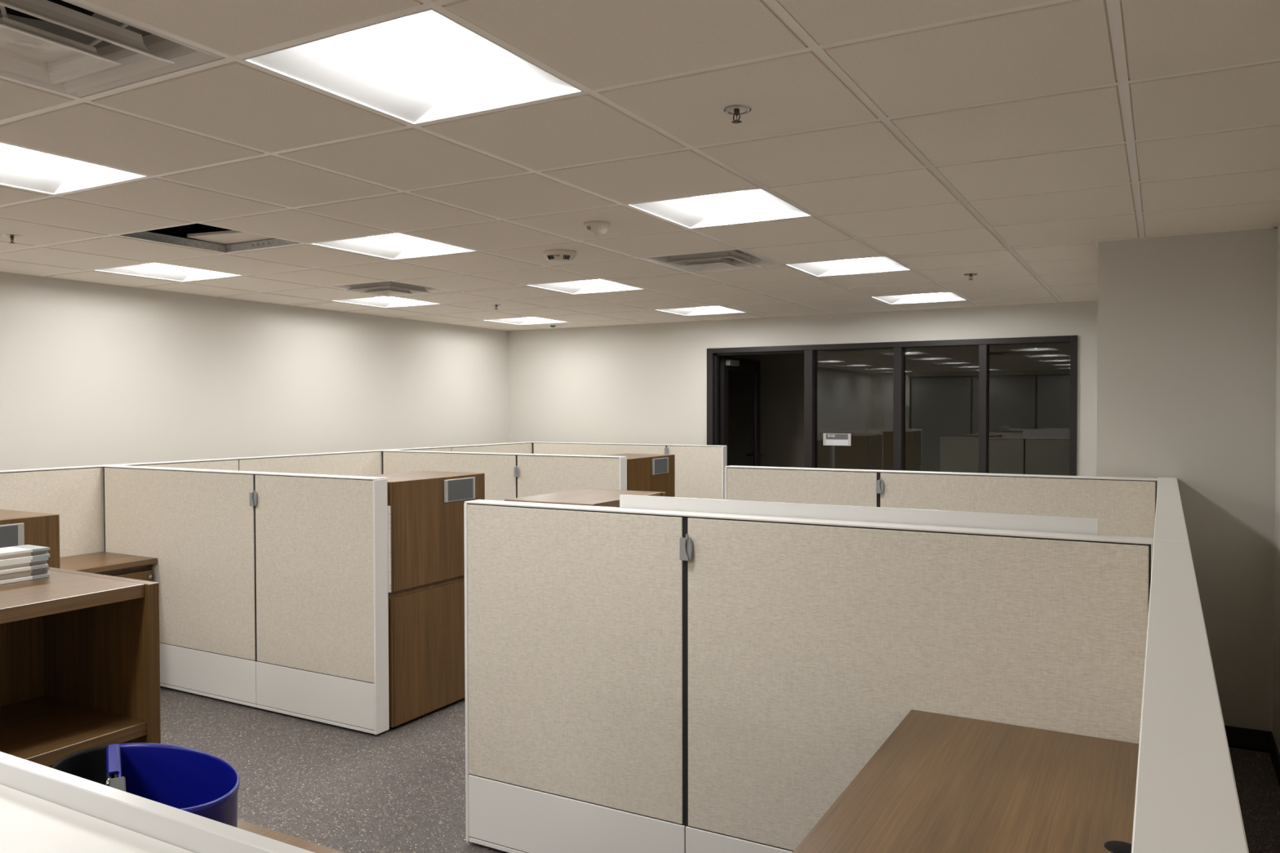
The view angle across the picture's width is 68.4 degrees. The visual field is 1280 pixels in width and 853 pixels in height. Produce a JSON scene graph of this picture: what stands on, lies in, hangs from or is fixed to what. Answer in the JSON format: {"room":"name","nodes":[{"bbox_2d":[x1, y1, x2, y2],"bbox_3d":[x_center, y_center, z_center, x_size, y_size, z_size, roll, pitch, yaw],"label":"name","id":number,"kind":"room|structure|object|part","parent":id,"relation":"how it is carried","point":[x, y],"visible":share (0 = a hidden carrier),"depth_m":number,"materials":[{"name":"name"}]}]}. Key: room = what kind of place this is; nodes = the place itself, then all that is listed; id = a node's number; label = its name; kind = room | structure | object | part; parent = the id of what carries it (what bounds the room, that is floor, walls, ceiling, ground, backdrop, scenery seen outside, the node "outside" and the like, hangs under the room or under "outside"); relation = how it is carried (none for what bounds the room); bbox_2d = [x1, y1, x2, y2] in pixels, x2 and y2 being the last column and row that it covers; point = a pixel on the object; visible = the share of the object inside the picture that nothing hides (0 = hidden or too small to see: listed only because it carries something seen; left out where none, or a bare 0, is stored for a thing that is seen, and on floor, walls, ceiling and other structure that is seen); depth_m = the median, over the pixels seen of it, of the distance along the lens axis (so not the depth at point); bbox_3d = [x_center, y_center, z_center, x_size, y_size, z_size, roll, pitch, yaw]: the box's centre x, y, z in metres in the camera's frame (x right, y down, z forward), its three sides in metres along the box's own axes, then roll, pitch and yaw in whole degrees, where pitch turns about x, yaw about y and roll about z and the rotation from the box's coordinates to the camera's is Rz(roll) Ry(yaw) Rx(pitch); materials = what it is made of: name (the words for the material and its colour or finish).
{"room":"open-plan office","nodes":[
{"label":"open-plan office","id":0,"kind":"room"},
{"bbox_2d":[0,271,508,470],"bbox_3d":[-4.927,0.328,3.831,0.120,2.440,14.550,1,1,29],"label":"wall","id":1,"kind":"structure","parent":0,"point":[91,373],"depth_m":6.95,"materials":[{"name":"grey paint"}]},
{"bbox_2d":[0,0,1279,330],"bbox_3d":[-2.010,-0.886,2.186,6.560,0.046,14.310,1,1,29],"label":"ceiling","id":2,"kind":"structure","parent":0,"point":[1000,141],"depth_m":3.02,"materials":[{"name":"tile"}]},
{"bbox_2d":[1,234,22,243],"bbox_3d":[-2.978,-0.890,4.468,0.082,0.040,0.082,1,1,29],"label":"sprinkler","id":3,"kind":"object","parent":2,"relation":"attached to","point":[11,237],"visible":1,"depth_m":4.46,"materials":[{"name":"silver metal"}]},
{"bbox_2d":[0,142,147,195],"bbox_3d":[-2.143,-0.933,3.231,0.585,0.096,0.585,1,1,29],"label":"ceiling light","id":4,"kind":"object","parent":2,"relation":"attached to","point":[20,167],"visible":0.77,"depth_m":3.42,"materials":[{"name":"white plastic"}]},
{"bbox_2d":[0,0,223,97],"bbox_3d":[-1.373,-1.047,2.104,0.584,0.437,0.584,1,1,29],"label":"ceiling vent","id":5,"kind":"object","parent":2,"relation":"in","point":[68,46],"visible":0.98,"depth_m":2.20,"materials":[{"name":"white metal"}]},
{"bbox_2d":[96,262,242,281],"bbox_3d":[-2.854,-0.980,5.717,0.585,0.096,0.585,1,1,29],"label":"ceiling light","id":6,"kind":"object","parent":2,"relation":"attached to","point":[155,270],"visible":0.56,"depth_m":5.87,"materials":[{"name":"white plastic"}]},
{"bbox_2d":[186,230,274,244],"bbox_3d":[-1.919,-0.975,4.965,0.600,0.016,0.600,0,1,20],"label":"tile","id":7,"kind":"structure","parent":2,"relation":"attached to","point":[228,237],"depth_m":4.79,"materials":[{"name":"white tile"}]},
{"bbox_2d":[332,296,438,307],"bbox_3d":[-1.966,-1.013,7.316,0.585,0.096,0.585,1,1,29],"label":"ceiling light","id":8,"kind":"object","parent":2,"relation":"attached to","point":[380,301],"visible":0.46,"depth_m":7.51,"materials":[{"name":"white plastic"}]},
{"bbox_2d":[328,280,448,297],"bbox_3d":[-1.729,-1.132,6.485,0.584,0.437,0.584,1,1,29],"label":"ceiling vent","id":9,"kind":"object","parent":2,"relation":"in","point":[385,288],"visible":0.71,"depth_m":6.44,"materials":[{"name":"grey metal"}]},
{"bbox_2d":[310,232,475,259],"bbox_3d":[-1.255,-0.966,4.830,0.585,0.096,0.585,1,1,29],"label":"ceiling light","id":10,"kind":"object","parent":2,"relation":"attached to","point":[396,246],"visible":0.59,"depth_m":4.98,"materials":[{"name":"white plastic"}]},
{"bbox_2d":[243,8,583,124],"bbox_3d":[-0.544,-0.919,2.344,0.585,0.096,0.585,1,1,29],"label":"ceiling light","id":11,"kind":"object","parent":2,"relation":"attached to","point":[425,65],"visible":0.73,"depth_m":2.39,"materials":[{"name":"white plastic"}]},
{"bbox_2d":[484,316,568,324],"bbox_3d":[-1.079,-1.046,8.915,0.585,0.096,0.585,1,1,29],"label":"ceiling light","id":12,"kind":"object","parent":2,"relation":"attached to","point":[530,320],"visible":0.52,"depth_m":9.13,"materials":[{"name":"white plastic"}]},
{"bbox_2d":[542,248,576,263],"bbox_3d":[-0.424,-0.894,4.972,0.180,0.052,0.180,0,1,0],"label":"detector","id":13,"kind":"object","parent":2,"relation":"attached to","point":[557,255],"visible":1,"depth_m":4.91,"materials":[{"name":"beige plastic"}]},
{"bbox_2d":[527,279,642,293],"bbox_3d":[-0.367,-0.999,6.428,0.585,0.096,0.585,1,1,29],"label":"ceiling light","id":14,"kind":"object","parent":2,"relation":"attached to","point":[593,286],"visible":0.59,"depth_m":6.61,"materials":[{"name":"white plastic"}]},
{"bbox_2d":[583,221,610,235],"bbox_3d":[-0.192,-0.880,4.203,0.120,0.051,0.120,1,1,29],"label":"smoke detector","id":15,"kind":"object","parent":2,"relation":"attached to","point":[595,228],"visible":1,"depth_m":4.16,"materials":[{"name":"beige plastic"}]},
{"bbox_2d":[654,306,746,315],"bbox_3d":[0.520,-1.032,8.027,0.585,0.096,0.585,1,1,29],"label":"ceiling light","id":16,"kind":"object","parent":2,"relation":"attached to","point":[708,309],"visible":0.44,"depth_m":8.23,"materials":[{"name":"white plastic"}]},
{"bbox_2d":[643,248,777,272],"bbox_3d":[0.403,-1.113,5.301,0.584,0.437,0.584,1,1,29],"label":"ceiling vent","id":17,"kind":"object","parent":2,"relation":"in","point":[737,259],"visible":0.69,"depth_m":5.29,"materials":[{"name":"grey metal"}]},
{"bbox_2d":[627,187,811,228],"bbox_3d":[0.344,-0.952,3.942,0.585,0.096,0.585,1,1,29],"label":"ceiling light","id":18,"kind":"object","parent":2,"relation":"attached to","point":[754,205],"visible":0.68,"depth_m":4.07,"materials":[{"name":"white plastic"}]},
{"bbox_2d":[721,104,751,123],"bbox_3d":[0.267,-0.860,2.599,0.082,0.040,0.082,1,1,29],"label":"sprinkler","id":19,"kind":"object","parent":2,"relation":"attached to","point":[736,111],"visible":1,"depth_m":2.59,"materials":[{"name":"silver metal"}]},
{"bbox_2d":[786,256,911,276],"bbox_3d":[1.232,-0.985,5.541,0.585,0.096,0.585,1,1,29],"label":"ceiling light","id":20,"kind":"object","parent":2,"relation":"attached to","point":[881,264],"visible":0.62,"depth_m":5.71,"materials":[{"name":"white plastic"}]},
{"bbox_2d":[871,292,966,304],"bbox_3d":[2.119,-1.018,7.139,0.585,0.096,0.585,1,1,29],"label":"ceiling light","id":21,"kind":"object","parent":2,"relation":"attached to","point":[941,296],"visible":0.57,"depth_m":7.33,"materials":[{"name":"white plastic"}]},
{"bbox_2d":[964,273,977,279],"bbox_3d":[2.044,-0.926,5.820,0.082,0.040,0.082,1,1,29],"label":"sprinkler","id":22,"kind":"object","parent":2,"relation":"attached to","point":[971,274],"visible":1,"depth_m":5.81,"materials":[{"name":"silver metal"}]},
{"bbox_2d":[160,687,1279,852],"bbox_3d":[-1.400,1.581,3.323,6.760,0.060,17.000,1,1,29],"label":"floor","id":23,"kind":"structure","parent":0,"point":[401,788],"depth_m":4.14,"materials":[{"name":"carpet"}]},
{"bbox_2d":[0,509,60,568],"bbox_3d":[-2.393,0.934,3.049,0.459,1.248,0.775,1,1,29],"label":"storage cabinet","id":24,"kind":"object","parent":23,"relation":"on","point":[17,528],"visible":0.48,"depth_m":3.21,"materials":[{"name":"brown wood"}]},
{"bbox_3d":[-2.130,0.386,3.053,0.008,0.120,0.253,1,1,29],"label":"name plate","id":25,"kind":"part","parent":24,"relation":"part of","materials":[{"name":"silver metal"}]},
{"bbox_3d":[-2.405,0.323,3.050,0.430,0.026,0.763,1,1,29],"label":"panel","id":26,"kind":"part","parent":24,"relation":"part of","materials":[{"name":"brown wood"}]},
{"bbox_2d":[0,567,160,768],"bbox_3d":[-1.326,0.955,1.817,0.402,1.250,0.602,1,1,29],"label":"bookcase","id":27,"kind":"object","parent":23,"relation":"on","point":[80,651],"visible":0.75,"depth_m":1.99,"materials":[{"name":"brown wood"}]},
{"bbox_3d":[-1.495,0.958,1.911,0.016,1.202,0.554,1,1,29],"label":"panel","id":28,"kind":"part","parent":27,"relation":"part of","materials":[{"name":"brown wood"}]},
{"bbox_2d":[0,567,49,584],"bbox_3d":[-1.433,0.318,1.836,0.086,0.021,0.500,1,1,29],"label":"book","id":29,"kind":"object","parent":27,"relation":"on","point":[24,575],"visible":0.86,"depth_m":1.99,"materials":[{"name":"white paper"}]},
{"bbox_3d":[-1.441,0.319,1.820,0.085,0.021,0.465,1,1,29],"label":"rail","id":30,"kind":"part","parent":29,"relation":"part of","materials":[{"name":"white paper"}]},
{"bbox_2d":[0,557,48,574],"bbox_3d":[-1.432,0.297,1.830,0.086,0.021,0.500,1,1,29],"label":"book","id":31,"kind":"object","parent":29,"relation":"on","point":[21,566],"visible":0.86,"depth_m":1.99,"materials":[{"name":"white paper"}]},
{"bbox_3d":[-1.441,0.297,1.815,0.085,0.021,0.465,1,1,29],"label":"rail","id":32,"kind":"part","parent":31,"relation":"part of","materials":[{"name":"white paper"}]},
{"bbox_2d":[0,544,49,564],"bbox_3d":[-1.431,0.275,1.834,0.086,0.021,0.500,1,1,29],"label":"book","id":33,"kind":"object","parent":31,"relation":"on","point":[20,553],"visible":1,"depth_m":2.00,"materials":[{"name":"white paper"}]},
{"bbox_3d":[-1.440,0.276,1.819,0.085,0.021,0.465,1,1,29],"label":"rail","id":34,"kind":"part","parent":33,"relation":"part of","materials":[{"name":"white paper"}]},
{"bbox_3d":[-1.324,0.631,1.809,0.376,0.028,0.554,1,1,29],"label":"shelf","id":35,"kind":"part","parent":27,"relation":"part of","materials":[{"name":"brown wood"}]},
{"bbox_2d":[0,784,194,852],"bbox_3d":[-0.783,0.961,0.934,2.223,1.272,0.087,1,1,29],"label":"wall","id":36,"kind":"structure","parent":23,"relation":"on","point":[29,824],"depth_m":0.76,"materials":[{"name":"white"}]},
{"bbox_2d":[0,751,314,852],"bbox_3d":[-0.552,0.514,0.853,1.485,0.415,0.020,1,1,29],"label":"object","id":37,"kind":"object","parent":36,"relation":"attached to","point":[185,830],"visible":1,"depth_m":0.77,"materials":[{"name":"white"}]},
{"bbox_2d":[59,551,157,573],"bbox_3d":[-3.372,1.147,4.902,0.527,0.755,1.503,1,1,29],"label":"desk","id":38,"kind":"object","parent":23,"relation":"on","point":[100,562],"visible":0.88,"depth_m":5.32,"materials":[{"name":"brown wood"}]},
{"bbox_2d":[93,564,153,582],"bbox_3d":[-3.107,1.154,5.365,0.507,0.722,0.410,1,1,29],"label":"drawer unit","id":39,"kind":"object","parent":23,"relation":"on","point":[141,572],"visible":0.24,"depth_m":5.33,"materials":[{"name":"brown wood"}]},
{"bbox_3d":[-2.911,0.825,5.250,0.026,0.005,0.390,1,1,29],"label":"finger pull","id":40,"kind":"part","parent":39,"relation":"part of","materials":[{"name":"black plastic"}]},
{"bbox_3d":[-2.905,0.899,5.248,0.020,0.145,0.402,1,1,29],"label":"drawer","id":41,"kind":"part","parent":39,"relation":"part of","materials":[{"name":"brown wood"}]},
{"bbox_2d":[102,465,389,735],"bbox_3d":[-2.244,0.881,5.183,2.226,1.272,0.089,1,1,29],"label":"wall","id":42,"kind":"structure","parent":23,"relation":"on","point":[279,605],"depth_m":4.98,"materials":[{"name":"beige fabric"}]},
{"bbox_3d":[-2.638,0.750,5.355,1.324,0.996,0.009,1,1,29],"label":"fabric panel","id":43,"kind":"part","parent":42,"relation":"part of","materials":[{"name":"beige fabric"}]},
{"bbox_3d":[-2.635,1.376,5.365,1.330,0.248,0.010,1,1,29],"label":"kick plate","id":44,"kind":"part","parent":42,"relation":"part of","materials":[{"name":"white paint"}]},
{"bbox_2d":[249,490,257,506],"bbox_3d":[-2.050,0.380,5.002,0.037,0.083,0.024,1,1,29],"label":"coat hook","id":45,"kind":"object","parent":42,"relation":"attached to","point":[253,496],"visible":1,"depth_m":4.99,"materials":[{"name":"grey plastic"}]},
{"bbox_3d":[-2.054,0.386,5.003,0.030,0.072,0.024,1,1,29],"label":"hook plate","id":46,"kind":"part","parent":45,"relation":"part of","materials":[{"name":"grey plastic"}]},
{"bbox_3d":[-1.674,0.759,4.820,0.850,0.996,0.009,1,1,29],"label":"fabric panel","id":47,"kind":"part","parent":42,"relation":"part of","materials":[{"name":"beige fabric"}]},
{"bbox_3d":[-1.675,1.384,4.833,0.856,0.248,0.010,1,1,29],"label":"kick plate","id":48,"kind":"part","parent":42,"relation":"part of","materials":[{"name":"white paint"}]},
{"bbox_3d":[-1.277,0.885,4.645,0.013,1.251,0.089,1,1,29],"label":"trim","id":49,"kind":"part","parent":42,"relation":"part of","materials":[{"name":"white paint"}]},
{"bbox_2d":[0,441,533,557],"bbox_3d":[-3.370,0.876,5.537,0.087,1.272,9.385,1,1,29],"label":"wall","id":50,"kind":"structure","parent":23,"relation":"on","point":[75,494],"depth_m":5.63,"materials":[{"name":"beige fabric"}]},
{"bbox_3d":[-3.286,0.747,5.611,0.009,0.996,2.092,1,1,29],"label":"fabric panel","id":51,"kind":"part","parent":50,"relation":"part of","materials":[{"name":"beige fabric"}]},
{"bbox_3d":[-3.370,0.879,5.538,0.073,1.266,9.373,1,1,29],"label":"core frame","id":52,"kind":"part","parent":50,"relation":"part of","materials":[{"name":"black"}]},
{"bbox_3d":[-2.236,0.708,7.502,0.009,0.996,2.219,1,1,29],"label":"fabric panel","id":53,"kind":"part","parent":50,"relation":"part of","materials":[{"name":"beige fabric"}]},
{"bbox_3d":[-1.381,0.676,9.042,0.009,0.996,1.288,1,1,29],"label":"fabric panel","id":54,"kind":"part","parent":50,"relation":"part of","materials":[{"name":"beige fabric"}]},
{"bbox_2d":[237,819,344,852],"bbox_3d":[-0.635,1.210,1.401,1.208,0.755,0.813,1,1,29],"label":"desk","id":55,"kind":"object","parent":23,"relation":"on","point":[295,842],"visible":0.02,"depth_m":1.88,"materials":[{"name":"brown wood"}]},
{"bbox_2d":[51,742,239,827],"bbox_3d":[-0.786,0.687,1.493,0.385,0.286,0.226,1,1,29],"label":"bin","id":56,"kind":"object","parent":55,"relation":"on","point":[200,783],"visible":0.52,"depth_m":1.60,"materials":[{"name":"blue plastic"}]},
{"bbox_2d":[361,471,484,729],"bbox_3d":[-1.249,0.892,5.109,0.459,1.248,0.749,1,1,29],"label":"storage cabinet","id":57,"kind":"object","parent":23,"relation":"on","point":[426,529],"visible":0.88,"depth_m":4.91,"materials":[{"name":"brown wood"}]},
{"bbox_3d":[-1.248,0.609,4.681,0.018,0.430,0.011,1,1,29],"label":"bracket rail","id":58,"kind":"part","parent":57,"relation":"part of","materials":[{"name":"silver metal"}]},
{"bbox_3d":[-1.261,0.281,5.110,0.430,0.026,0.737,1,1,29],"label":"panel","id":59,"kind":"part","parent":57,"relation":"part of","materials":[{"name":"brown wood"}]},
{"bbox_3d":[-1.062,1.174,5.018,0.020,0.644,0.737,1,1,29],"label":"cabinet door","id":60,"kind":"part","parent":57,"relation":"part of","materials":[{"name":"brown wood"}]},
{"bbox_3d":[-1.063,0.545,5.006,0.020,0.550,0.737,1,1,29],"label":"cabinet door","id":61,"kind":"part","parent":57,"relation":"part of","materials":[{"name":"brown wood"}]},
{"bbox_3d":[-0.979,0.343,5.125,0.008,0.120,0.253,1,1,29],"label":"name plate","id":62,"kind":"part","parent":57,"relation":"part of","materials":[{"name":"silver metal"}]},
{"bbox_2d":[381,449,626,501],"bbox_3d":[-1.103,0.839,7.196,2.266,1.272,0.089,1,1,29],"label":"wall","id":63,"kind":"structure","parent":23,"relation":"on","point":[539,473],"depth_m":7.01,"materials":[{"name":"beige fabric"}]},
{"bbox_3d":[-1.510,0.709,7.376,1.334,0.996,0.009,1,1,29],"label":"fabric panel","id":64,"kind":"part","parent":63,"relation":"part of","materials":[{"name":"beige fabric"}]},
{"bbox_2d":[513,465,519,476],"bbox_3d":[-0.918,0.334,7.020,0.037,0.083,0.024,1,1,29],"label":"coat hook","id":65,"kind":"object","parent":63,"relation":"attached to","point":[516,469],"visible":1,"depth_m":7.01,"materials":[{"name":"grey plastic"}]},
{"bbox_3d":[-0.921,0.339,7.022,0.030,0.072,0.024,1,1,29],"label":"hook plate","id":66,"kind":"part","parent":65,"relation":"part of","materials":[{"name":"grey plastic"}]},
{"bbox_3d":[-0.528,0.717,6.831,0.880,0.996,0.009,1,1,29],"label":"fabric panel","id":67,"kind":"part","parent":63,"relation":"part of","materials":[{"name":"beige fabric"}]},
{"bbox_3d":[-0.118,0.844,6.650,0.013,1.251,0.089,1,1,29],"label":"trim","id":68,"kind":"part","parent":63,"relation":"part of","materials":[{"name":"white paint"}]},
{"bbox_2d":[504,488,666,507],"bbox_3d":[-0.213,0.912,3.915,0.412,1.250,0.598,1,1,29],"label":"bookcase","id":69,"kind":"object","parent":23,"relation":"on","point":[585,496],"visible":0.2,"depth_m":3.83,"materials":[{"name":"brown wood"}]},
{"bbox_3d":[-0.352,0.917,3.664,0.412,1.250,0.024,1,1,29],"label":"panel","id":70,"kind":"part","parent":69,"relation":"part of","materials":[{"name":"brown wood"}]},
{"bbox_3d":[-0.073,0.907,4.166,0.412,1.250,0.024,1,1,29],"label":"panel","id":71,"kind":"part","parent":69,"relation":"part of","materials":[{"name":"brown wood"}]},
{"bbox_2d":[532,441,726,499],"bbox_3d":[-0.151,0.801,9.068,2.113,1.272,0.087,1,1,29],"label":"wall","id":72,"kind":"structure","parent":23,"relation":"on","point":[700,469],"depth_m":8.70,"materials":[{"name":"beige fabric"}]},
{"bbox_3d":[-0.416,0.672,9.171,1.504,0.996,0.009,1,1,29],"label":"fabric panel","id":73,"kind":"part","parent":72,"relation":"part of","materials":[{"name":"beige fabric"}]},
{"bbox_3d":[-0.152,0.804,9.069,2.099,1.266,0.073,1,1,29],"label":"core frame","id":74,"kind":"part","parent":72,"relation":"part of","materials":[{"name":"black"}]},
{"bbox_2d":[664,446,668,454],"bbox_3d":[0.250,0.227,8.772,0.037,0.083,0.024,1,1,29],"label":"coat hook","id":75,"kind":"object","parent":72,"relation":"attached to","point":[666,449],"visible":0.8,"depth_m":8.76,"materials":[{"name":"grey plastic"}]},
{"bbox_3d":[0.498,0.680,8.663,0.557,0.996,0.009,1,1,29],"label":"fabric panel","id":76,"kind":"part","parent":72,"relation":"part of","materials":[{"name":"beige fabric"}]},
{"bbox_3d":[0.767,0.805,8.559,0.013,1.251,0.087,1,1,29],"label":"trim","id":77,"kind":"part","parent":72,"relation":"part of","materials":[{"name":"white paint"}]},
{"bbox_2d":[605,453,675,497],"bbox_3d":[-0.107,0.850,7.167,0.459,1.248,0.777,1,1,29],"label":"storage cabinet","id":78,"kind":"object","parent":23,"relation":"on","point":[645,472],"visible":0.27,"depth_m":7.08,"materials":[{"name":"brown wood"}]},
{"bbox_3d":[-0.118,0.239,7.168,0.430,0.026,0.765,1,1,29],"label":"panel","id":79,"kind":"part","parent":78,"relation":"part of","materials":[{"name":"brown wood"}]},
{"bbox_3d":[0.080,0.502,7.064,0.020,0.550,0.765,1,1,29],"label":"cabinet door","id":80,"kind":"part","parent":78,"relation":"part of","materials":[{"name":"brown wood"}]},
{"bbox_3d":[0.156,0.301,7.170,0.008,0.120,0.253,1,1,29],"label":"name plate","id":81,"kind":"part","parent":78,"relation":"part of","materials":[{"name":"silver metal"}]},
{"bbox_2d":[463,499,1153,852],"bbox_3d":[0.347,0.919,2.970,2.223,1.272,0.089,1,1,29],"label":"wall","id":82,"kind":"structure","parent":23,"relation":"on","point":[624,694],"depth_m":2.94,"materials":[{"name":"beige fabric"}]},
{"bbox_3d":[-0.619,0.906,3.506,0.013,1.251,0.089,1,1,29],"label":"trim","id":83,"kind":"part","parent":82,"relation":"part of","materials":[{"name":"white paint"}]},
{"bbox_3d":[-0.246,0.786,3.253,0.879,0.996,0.009,1,1,29],"label":"fabric panel","id":84,"kind":"part","parent":82,"relation":"part of","materials":[{"name":"beige fabric"}]},
{"bbox_3d":[-0.242,1.412,3.263,0.887,0.248,0.010,1,1,29],"label":"kick plate","id":85,"kind":"part","parent":82,"relation":"part of","materials":[{"name":"white paint"}]},
{"bbox_2d":[680,533,692,560],"bbox_3d":[0.148,0.385,3.006,0.037,0.083,0.024,1,1,29],"label":"coat hook","id":86,"kind":"object","parent":82,"relation":"attached to","point":[686,544],"visible":1,"depth_m":3.00,"materials":[{"name":"grey plastic"}]},
{"bbox_3d":[0.145,0.390,3.008,0.030,0.072,0.024,1,1,29],"label":"hook plate","id":87,"kind":"part","parent":86,"relation":"part of","materials":[{"name":"grey plastic"}]},
{"bbox_3d":[0.721,1.421,2.728,1.308,0.248,0.010,1,1,29],"label":"kick plate","id":88,"kind":"part","parent":82,"relation":"part of","materials":[{"name":"white paint"}]},
{"bbox_2d":[619,494,1098,534],"bbox_3d":[0.581,0.448,2.893,1.485,0.415,0.020,1,1,29],"label":"board","id":89,"kind":"object","parent":82,"relation":"attached to","point":[1061,524],"visible":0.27,"depth_m":2.82,"materials":[{"name":"white"}]},
{"bbox_3d":[0.724,0.795,2.715,1.300,0.996,0.009,1,1,29],"label":"fabric panel","id":90,"kind":"part","parent":82,"relation":"part of","materials":[{"name":"beige fabric"}]},
{"bbox_2d":[724,465,1158,571],"bbox_3d":[1.489,0.876,5.024,2.223,1.272,0.087,1,1,29],"label":"wall","id":91,"kind":"structure","parent":23,"relation":"on","point":[1122,506],"depth_m":4.86,"materials":[{"name":"beige fabric"}]},
{"bbox_3d":[0.523,0.864,5.561,0.013,1.251,0.087,1,1,29],"label":"trim","id":92,"kind":"part","parent":91,"relation":"part of","materials":[{"name":"white paint"}]},
{"bbox_3d":[0.895,0.744,5.309,0.879,0.996,0.009,1,1,29],"label":"fabric panel","id":93,"kind":"part","parent":91,"relation":"part of","materials":[{"name":"beige fabric"}]},
{"bbox_2d":[875,477,884,493],"bbox_3d":[1.290,0.317,5.062,0.037,0.083,0.024,1,1,29],"label":"coat hook","id":94,"kind":"object","parent":91,"relation":"attached to","point":[879,483],"visible":1,"depth_m":5.05,"materials":[{"name":"grey plastic"}]},
{"bbox_3d":[1.287,0.323,5.063,0.030,0.072,0.024,1,1,29],"label":"hook plate","id":95,"kind":"part","parent":94,"relation":"part of","materials":[{"name":"grey plastic"}]},
{"bbox_3d":[1.490,0.879,5.024,2.209,1.266,0.073,1,1,29],"label":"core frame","id":96,"kind":"part","parent":91,"relation":"part of","materials":[{"name":"black"}]},
{"bbox_3d":[1.865,0.753,4.771,1.300,0.996,0.009,1,1,29],"label":"fabric panel","id":97,"kind":"part","parent":91,"relation":"part of","materials":[{"name":"beige fabric"}]},
{"bbox_2d":[792,709,1138,852],"bbox_3d":[0.492,1.203,1.564,0.600,0.758,2.236,1,1,29],"label":"desk","id":98,"kind":"object","parent":23,"relation":"on","point":[939,783],"visible":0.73,"depth_m":2.09,"materials":[{"name":"brown wood"}]},
{"bbox_2d":[1131,477,1248,852],"bbox_3d":[0.779,0.949,1.376,0.079,1.272,7.335,1,1,29],"label":"wall","id":99,"kind":"structure","parent":23,"relation":"on","point":[1187,801],"depth_m":1.01,"materials":[{"name":"white"}]},
{"bbox_2d":[507,300,1097,476],"bbox_3d":[1.958,0.153,9.557,10.200,2.660,2.390,1,1,29],"label":"wall","id":100,"kind":"structure","parent":0,"point":[635,384],"depth_m":9.65,"materials":[{"name":"grey paint"}]},
{"bbox_2d":[706,335,1077,475],"bbox_3d":[2.057,0.362,8.202,3.181,2.175,0.150,1,1,29],"label":"window","id":101,"kind":"structure","parent":100,"relation":"in","point":[810,351],"depth_m":8.05,"materials":[{"name":"brown metal"}]},
{"bbox_2d":[720,356,763,466],"bbox_3d":[1.026,0.374,9.363,0.096,2.090,0.860,1,1,31],"label":"door","id":102,"kind":"structure","parent":101,"relation":"attached to","point":[740,378],"depth_m":9.36,"materials":[{"name":"brown metal"}]},
{"bbox_3d":[1.004,0.308,9.374,0.008,1.720,0.660,1,1,31],"label":"glass","id":103,"kind":"part","parent":102,"relation":"part of","materials":[{"name":"black glass"}]},
{"bbox_2d":[822,433,851,445],"bbox_3d":[1.746,0.116,8.354,0.252,0.108,0.009,1,1,29],"label":"room sign","id":104,"kind":"object","parent":101,"relation":"attached to","point":[828,439],"visible":1,"depth_m":8.35,"materials":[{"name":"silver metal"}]},
{"bbox_2d":[1096,227,1277,731],"bbox_3d":[3.394,0.273,5.825,0.865,2.440,2.984,1,1,29],"label":"wall","id":105,"kind":"structure","parent":0,"point":[1187,343],"depth_m":4.49,"materials":[{"name":"grey paint"}]},
{"bbox_2d":[1224,725,1271,753],"bbox_3d":[2.618,1.469,4.568,0.745,0.100,0.010,1,1,29],"label":"baseboard","id":106,"kind":"structure","parent":105,"relation":"attached to","point":[1241,738],"depth_m":4.43,"materials":[{"name":"black rubber"}]},
{"bbox_2d":[1271,224,1279,755],"bbox_3d":[0.189,0.407,-0.715,0.120,2.440,11.566,1,1,29],"label":"wall","id":107,"kind":"structure","parent":0,"point":[1276,642],"depth_m":4.28,"materials":[{"name":"grey paint"}]},
{"bbox_2d":[1269,732,1279,786],"bbox_3d":[0.161,1.575,-0.613,0.010,0.100,11.436,1,1,29],"label":"baseboard","id":108,"kind":"structure","parent":107,"relation":"attached to","point":[1273,752],"depth_m":4.19,"materials":[{"name":"black rubber"}]}
]}

